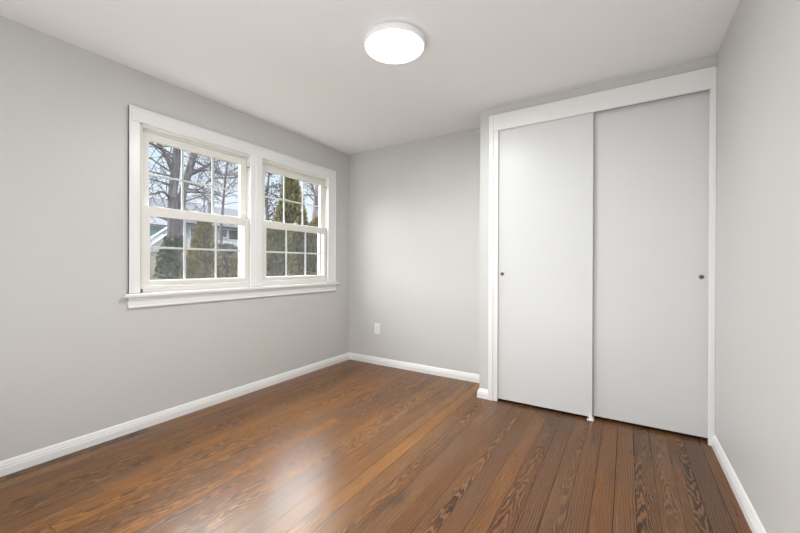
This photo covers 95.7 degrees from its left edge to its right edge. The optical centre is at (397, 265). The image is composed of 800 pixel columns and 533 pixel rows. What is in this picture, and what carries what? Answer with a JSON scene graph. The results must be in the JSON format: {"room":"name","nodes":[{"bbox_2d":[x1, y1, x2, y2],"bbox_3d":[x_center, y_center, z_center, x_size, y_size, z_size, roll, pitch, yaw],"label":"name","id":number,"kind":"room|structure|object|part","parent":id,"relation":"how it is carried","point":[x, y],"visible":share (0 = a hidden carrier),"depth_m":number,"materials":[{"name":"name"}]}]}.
{"room":"empty bedroom","nodes":[
{"label":"empty bedroom","id":0,"kind":"room"},
{"bbox_2d":[0,15,348,460],"bbox_3d":[-1.853,-0.105,2.412,0.100,2.440,4.598,0,0,32],"label":"wall","id":1,"kind":"structure","parent":0,"point":[76,361],"depth_m":2.26,"materials":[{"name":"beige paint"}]},
{"bbox_2d":[0,352,348,476],"bbox_3d":[-1.807,1.076,2.384,0.016,0.078,4.598,0,0,32],"label":"baseboard","id":2,"kind":"structure","parent":1,"relation":"attached to","point":[14,464],"depth_m":2.47,"materials":[{"name":"white wood"}]},
{"bbox_2d":[141,123,249,292],"bbox_3d":[-1.593,-0.394,2.877,0.159,1.195,0.858,0,0,32],"label":"window","id":3,"kind":"structure","parent":1,"relation":"in","point":[148,133],"depth_m":2.77,"materials":[{"name":"white wood"}]},
{"bbox_3d":[-1.579,-0.660,2.867,0.033,0.564,0.809,0,0,32],"label":"sash","id":4,"kind":"part","parent":3,"relation":"part of","materials":[{"name":"white wood"}]},
{"bbox_2d":[149,150,238,213],"bbox_3d":[-1.585,-0.655,2.871,0.008,0.467,0.717,0,0,32],"label":"grille","id":5,"kind":"object","parent":3,"relation":"attached to","point":[207,154],"depth_m":2.92,"materials":[{"name":"white wood"}]},
{"bbox_3d":[-1.546,-0.140,2.847,0.039,0.556,0.835,0,0,32],"label":"sash","id":6,"kind":"part","parent":3,"relation":"part of","materials":[{"name":"white wood"}]},
{"bbox_2d":[150,220,242,278],"bbox_3d":[-1.553,-0.125,2.854,0.008,0.454,0.741,0,0,32],"label":"grille","id":7,"kind":"object","parent":3,"relation":"attached to","point":[184,248],"depth_m":2.93,"materials":[{"name":"white wood"}]},
{"bbox_3d":[-1.629,-0.130,2.899,0.017,0.573,0.835,0,0,32],"label":"screen frame","id":8,"kind":"part","parent":3,"relation":"part of","materials":[{"name":"white wood"}]},
{"bbox_2d":[122,282,339,307],"bbox_3d":[-1.241,0.234,3.252,0.062,0.097,2.085,0,0,32],"label":"window sill","id":9,"kind":"structure","parent":1,"relation":"attached to","point":[135,300],"depth_m":2.91,"materials":[{"name":"white wood"}]},
{"bbox_2d":[128,104,335,293],"bbox_3d":[-1.247,-0.444,3.253,0.022,1.255,2.017,0,0,32],"label":"window frame","id":10,"kind":"structure","parent":1,"relation":"attached to","point":[136,115],"depth_m":3.01,"materials":[{"name":"white wood"}]},
{"bbox_3d":[-1.768,-0.435,2.428,0.022,1.240,0.066,0,0,32],"label":"casing","id":11,"kind":"part","parent":10,"relation":"part of","materials":[{"name":"white wood"}]},
{"bbox_3d":[-1.245,-1.023,3.251,0.022,0.096,2.017,0,0,32],"label":"head casing","id":12,"kind":"part","parent":10,"relation":"part of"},
{"bbox_3d":[-1.264,-0.395,3.227,0.022,1.158,0.119,0,0,32],"label":"mullion casing","id":13,"kind":"part","parent":10,"relation":"part of","materials":[{"name":"white wood"}]},
{"bbox_3d":[-0.741,-0.437,4.053,0.022,1.240,0.123,0,0,32],"label":"casing","id":14,"kind":"part","parent":10,"relation":"part of","materials":[{"name":"white wood"}]},
{"bbox_2d":[262,159,326,285],"bbox_3d":[-1.073,-0.394,3.700,0.159,1.195,0.872,0,0,32],"label":"window","id":15,"kind":"structure","parent":1,"relation":"in","point":[267,166],"depth_m":3.68,"materials":[{"name":"white wood"}]},
{"bbox_2d":[265,176,318,224],"bbox_3d":[-1.064,-0.656,3.694,0.008,0.467,0.731,0,0,32],"label":"grille","id":16,"kind":"object","parent":15,"relation":"attached to","point":[293,177],"depth_m":3.70,"materials":[{"name":"white wood"}]},
{"bbox_3d":[-1.059,-0.661,3.691,0.033,0.564,0.823,0,0,32],"label":"sash","id":17,"kind":"part","parent":15,"relation":"part of","materials":[{"name":"white wood"}]},
{"bbox_3d":[-1.026,-0.141,3.670,0.039,0.556,0.849,0,0,32],"label":"sash","id":18,"kind":"part","parent":15,"relation":"part of","materials":[{"name":"white wood"}]},
{"bbox_2d":[266,230,322,275],"bbox_3d":[-1.033,-0.126,3.677,0.008,0.454,0.755,0,0,32],"label":"grille","id":19,"kind":"object","parent":15,"relation":"attached to","point":[309,231],"depth_m":3.78,"materials":[{"name":"white wood"}]},
{"bbox_3d":[-1.108,-0.130,3.723,0.017,0.573,0.849,0,0,32],"label":"screen frame","id":20,"kind":"part","parent":15,"relation":"part of","materials":[{"name":"white wood"}]},
{"bbox_2d":[0,0,739,154],"bbox_3d":[-0.414,-1.379,1.502,3.494,0.120,4.838,0,0,32],"label":"ceiling","id":21,"kind":"structure","parent":0,"point":[304,68],"depth_m":2.21,"materials":[{"name":"white paint"}]},
{"bbox_2d":[364,22,424,63],"bbox_3d":[-0.020,-1.287,2.091,0.351,0.064,0.351,0,0,32],"label":"ceiling light","id":22,"kind":"object","parent":21,"relation":"attached to","point":[387,42],"visible":1,"depth_m":2.04,"materials":[{"name":"white plastic"}]},
{"bbox_2d":[0,359,751,532],"bbox_3d":[-0.430,1.136,1.514,3.274,0.030,4.598,0,0,32],"label":"floor","id":23,"kind":"structure","parent":0,"point":[348,446],"depth_m":1.98,"materials":[{"name":"brown wood"}]},
{"bbox_2d":[587,416,594,420],"bbox_3d":[1.420,1.108,2.663,0.044,0.030,0.095,0,0,32],"label":"floor guide","id":24,"kind":"object","parent":23,"relation":"on","point":[590,418],"visible":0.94,"depth_m":2.63,"materials":[{"name":"white plastic"}]},
{"bbox_2d":[349,128,479,373],"bbox_3d":[0.842,-0.101,3.499,3.494,2.440,0.120,0,0,32],"label":"wall","id":25,"kind":"structure","parent":0,"point":[414,207],"depth_m":3.82,"materials":[{"name":"beige paint"}]},
{"bbox_2d":[374,323,379,333],"bbox_3d":[-0.235,0.710,4.104,0.074,0.120,0.010,0,0,32],"label":"wall outlet","id":26,"kind":"object","parent":25,"relation":"attached to","point":[376,325],"visible":1,"depth_m":4.10,"materials":[{"name":"white plastic"}]},
{"bbox_2d":[349,352,478,382],"bbox_3d":[0.149,1.077,3.858,1.748,0.078,0.016,0,0,32],"label":"baseboard","id":27,"kind":"structure","parent":25,"relation":"attached to","point":[460,375],"depth_m":3.82,"materials":[{"name":"white wood"}]},
{"bbox_2d":[479,56,715,398],"bbox_3d":[1.443,-0.097,2.832,1.526,2.440,0.367,0,0,32],"label":"wall","id":28,"kind":"structure","parent":0,"point":[707,62],"depth_m":3.05,"materials":[{"name":"beige paint"}]},
{"bbox_2d":[477,388,487,399],"bbox_3d":[0.818,1.081,3.218,0.099,0.078,0.383,0,0,32],"label":"baseboard","id":29,"kind":"structure","parent":28,"relation":"attached to","point":[481,393],"depth_m":3.06,"materials":[{"name":"white wood"}]},
{"bbox_2d":[488,66,716,445],"bbox_3d":[1.373,-0.062,2.644,1.443,2.370,0.025,0,0,32],"label":"door frame","id":30,"kind":"structure","parent":28,"relation":"attached to","point":[704,79],"depth_m":2.56,"materials":[{"name":"white wood"}]},
{"bbox_3d":[0.795,-0.064,3.009,0.077,2.370,0.025,0,0,32],"label":"casing","id":31,"kind":"part","parent":30,"relation":"part of","materials":[{"name":"white wood"}]},
{"bbox_3d":[1.392,-1.180,2.631,1.405,0.134,0.025,0,0,32],"label":"head casing","id":32,"kind":"part","parent":30,"relation":"part of","materials":[{"name":"white wood"}]},
{"bbox_3d":[1.969,0.008,2.267,0.031,2.236,0.025,0,0,32],"label":"casing","id":33,"kind":"part","parent":30,"relation":"part of","materials":[{"name":"white wood"}]},
{"bbox_2d":[594,90,707,112],"bbox_3d":[1.432,-1.133,2.682,1.357,0.008,0.066,0,0,32],"label":"track","id":34,"kind":"object","parent":28,"relation":"attached to","point":[706,90],"depth_m":2.48,"materials":[{"name":"grey metal"}]},
{"bbox_2d":[498,112,593,415],"bbox_3d":[1.133,-0.013,2.830,0.694,2.230,0.032,0,0,32],"label":"door","id":35,"kind":"structure","parent":34,"relation":"hanging from","point":[546,169],"depth_m":2.80,"materials":[{"name":"white paint"}]},
{"bbox_2d":[592,90,709,437],"bbox_3d":[1.701,-0.011,2.516,0.711,2.230,0.032,0,0,32],"label":"door","id":36,"kind":"structure","parent":34,"relation":"hanging from","point":[651,174],"depth_m":2.47,"materials":[{"name":"white paint"}]},
{"bbox_2d":[715,0,799,532],"bbox_3d":[1.008,-0.092,0.604,0.120,2.440,4.598,0,0,32],"label":"wall","id":37,"kind":"structure","parent":0,"point":[757,313],"depth_m":1.48,"materials":[{"name":"beige paint"}]},
{"bbox_2d":[712,435,765,532],"bbox_3d":[0.842,1.089,0.477,0.016,0.078,4.205,0,0,32],"label":"baseboard","id":38,"kind":"structure","parent":37,"relation":"attached to","point":[752,519],"depth_m":1.73,"materials":[{"name":"white wood"}]},
{"label":"outside","id":39,"kind":"structure","parent":0,"visible":0},
{"bbox_2d":[150,247,320,279],"bbox_3d":[-8.285,0.027,27.123,37.010,2.504,53.000,0,0,32],"label":"ground","id":40,"kind":"structure","parent":39,"point":[152,254],"depth_m":9.97,"materials":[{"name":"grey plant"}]},
{"bbox_2d":[150,216,166,238],"bbox_3d":[-13.647,-1.457,14.895,5.700,2.092,6.100,0,0,32],"label":"house","id":41,"kind":"structure","parent":40,"relation":"on","point":[155,227],"depth_m":15.54,"materials":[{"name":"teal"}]},
{"bbox_2d":[150,227,166,252],"bbox_3d":[-9.844,-1.020,14.739,0.800,1.483,0.890,0,0,32],"label":"stair","id":42,"kind":"structure","parent":40,"relation":"on","point":[157,241],"depth_m":14.51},
{"bbox_2d":[149,141,237,276],"bbox_3d":[-5.433,-2.887,9.224,2.414,6.462,4.917,0,0,41],"label":"bare tree","id":43,"kind":"object","parent":40,"relation":"on","point":[174,226],"visible":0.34,"depth_m":8.96,"materials":[{"name":"grey plant"}]},
{"bbox_2d":[153,235,182,277],"bbox_3d":[-5.602,-0.220,8.860,0.623,1.114,0.733,0,0,32],"label":"ivy","id":44,"kind":"object","parent":43,"relation":"attached to","point":[161,261],"visible":0.89,"depth_m":8.74,"materials":[{"name":"green plant"}]},
{"bbox_2d":[149,197,237,245],"bbox_3d":[-12.205,-2.208,21.850,6.900,3.080,6.200,0,0,32],"label":"house","id":45,"kind":"structure","parent":40,"relation":"on","point":[230,232],"depth_m":20.37,"materials":[{"name":"white"}]},
{"bbox_3d":[-9.357,-1.756,20.642,0.010,0.500,0.600,0,0,32],"label":"pane","id":46,"kind":"part","parent":45,"relation":"part of","materials":[{"name":"grey glass"}]},
{"bbox_2d":[180,221,224,278],"bbox_3d":[-3.645,-0.127,6.741,0.822,1.696,0.904,0,0,32],"label":"cedar","id":47,"kind":"object","parent":40,"relation":"on","point":[204,235],"visible":0.5,"depth_m":6.64,"materials":[{"name":"green plant"}]},
{"bbox_3d":[-3.637,-0.013,6.816,0.375,1.468,0.270,0,0,32],"label":"stem","id":48,"kind":"part","parent":47,"relation":"part of","materials":[{"name":"plant"}]},
{"bbox_2d":[186,238,237,247],"bbox_3d":[-8.907,-0.991,18.879,0.080,0.620,4.200,0,0,32],"label":"fence","id":49,"kind":"object","parent":40,"relation":"on","point":[188,240],"visible":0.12,"depth_m":18.81,"materials":[{"name":"white"}]},
{"bbox_2d":[160,151,275,243],"bbox_3d":[-6.203,-3.421,12.803,4.892,6.886,4.152,0,0,32],"label":"bare tree","id":50,"kind":"object","parent":40,"relation":"on","point":[226,166],"visible":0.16,"depth_m":12.63,"materials":[{"name":"grey plant"}]},
{"bbox_2d":[212,242,237,277],"bbox_3d":[-3.745,0.065,7.785,1.018,1.146,0.950,0,0,32],"label":"bush","id":51,"kind":"object","parent":40,"relation":"on","point":[224,254],"visible":0.17,"depth_m":7.59,"materials":[{"name":"grey plant"}]},
{"bbox_2d":[228,251,237,277],"bbox_3d":[-2.884,0.202,6.825,0.697,1.201,0.636,0,0,32],"label":"cedar","id":52,"kind":"object","parent":40,"relation":"on","point":[233,273],"visible":0.14,"depth_m":6.66,"materials":[{"name":"green plant"}]},
{"bbox_2d":[265,172,282,220],"bbox_3d":[-4.229,-1.868,12.164,2.168,4.238,2.028,0,0,1],"label":"tree","id":53,"kind":"object","parent":40,"relation":"on","point":[267,215],"visible":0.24,"depth_m":12.11,"materials":[{"name":"grey plant"}]},
{"bbox_2d":[266,220,298,276],"bbox_3d":[-2.467,-0.078,7.492,0.823,1.761,0.844,0,0,32],"label":"cedar","id":54,"kind":"object","parent":40,"relation":"on","point":[276,238],"visible":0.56,"depth_m":7.30,"materials":[{"name":"green plant"}]},
{"bbox_2d":[269,176,314,197],"bbox_3d":[-4.174,-3.387,13.450,3.185,7.074,3.828,0,0,-42],"label":"bare tree","id":55,"kind":"object","parent":40,"relation":"on","point":[280,177],"visible":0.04,"depth_m":13.36,"materials":[{"name":"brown plant"}]},
{"bbox_2d":[270,177,320,275],"bbox_3d":[-2.492,-0.753,8.465,1.370,2.971,1.377,0,0,32],"label":"cedar","id":56,"kind":"object","parent":40,"relation":"on","point":[293,211],"visible":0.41,"depth_m":8.21,"materials":[{"name":"green plant"}]},
{"bbox_2d":[299,217,320,274],"bbox_3d":[-1.867,-0.189,8.544,1.040,1.954,1.014,0,0,32],"label":"cedar","id":57,"kind":"object","parent":40,"relation":"on","point":[315,221],"visible":0.21,"depth_m":8.29,"materials":[{"name":"green plant"}]},
{"bbox_2d":[301,182,318,218],"bbox_3d":[-3.511,-2.986,15.149,3.680,6.295,3.813,0,0,-36],"label":"bare tree","id":58,"kind":"object","parent":40,"relation":"on","point":[316,191],"visible":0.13,"depth_m":15.01,"materials":[{"name":"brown plant"}]}
]}

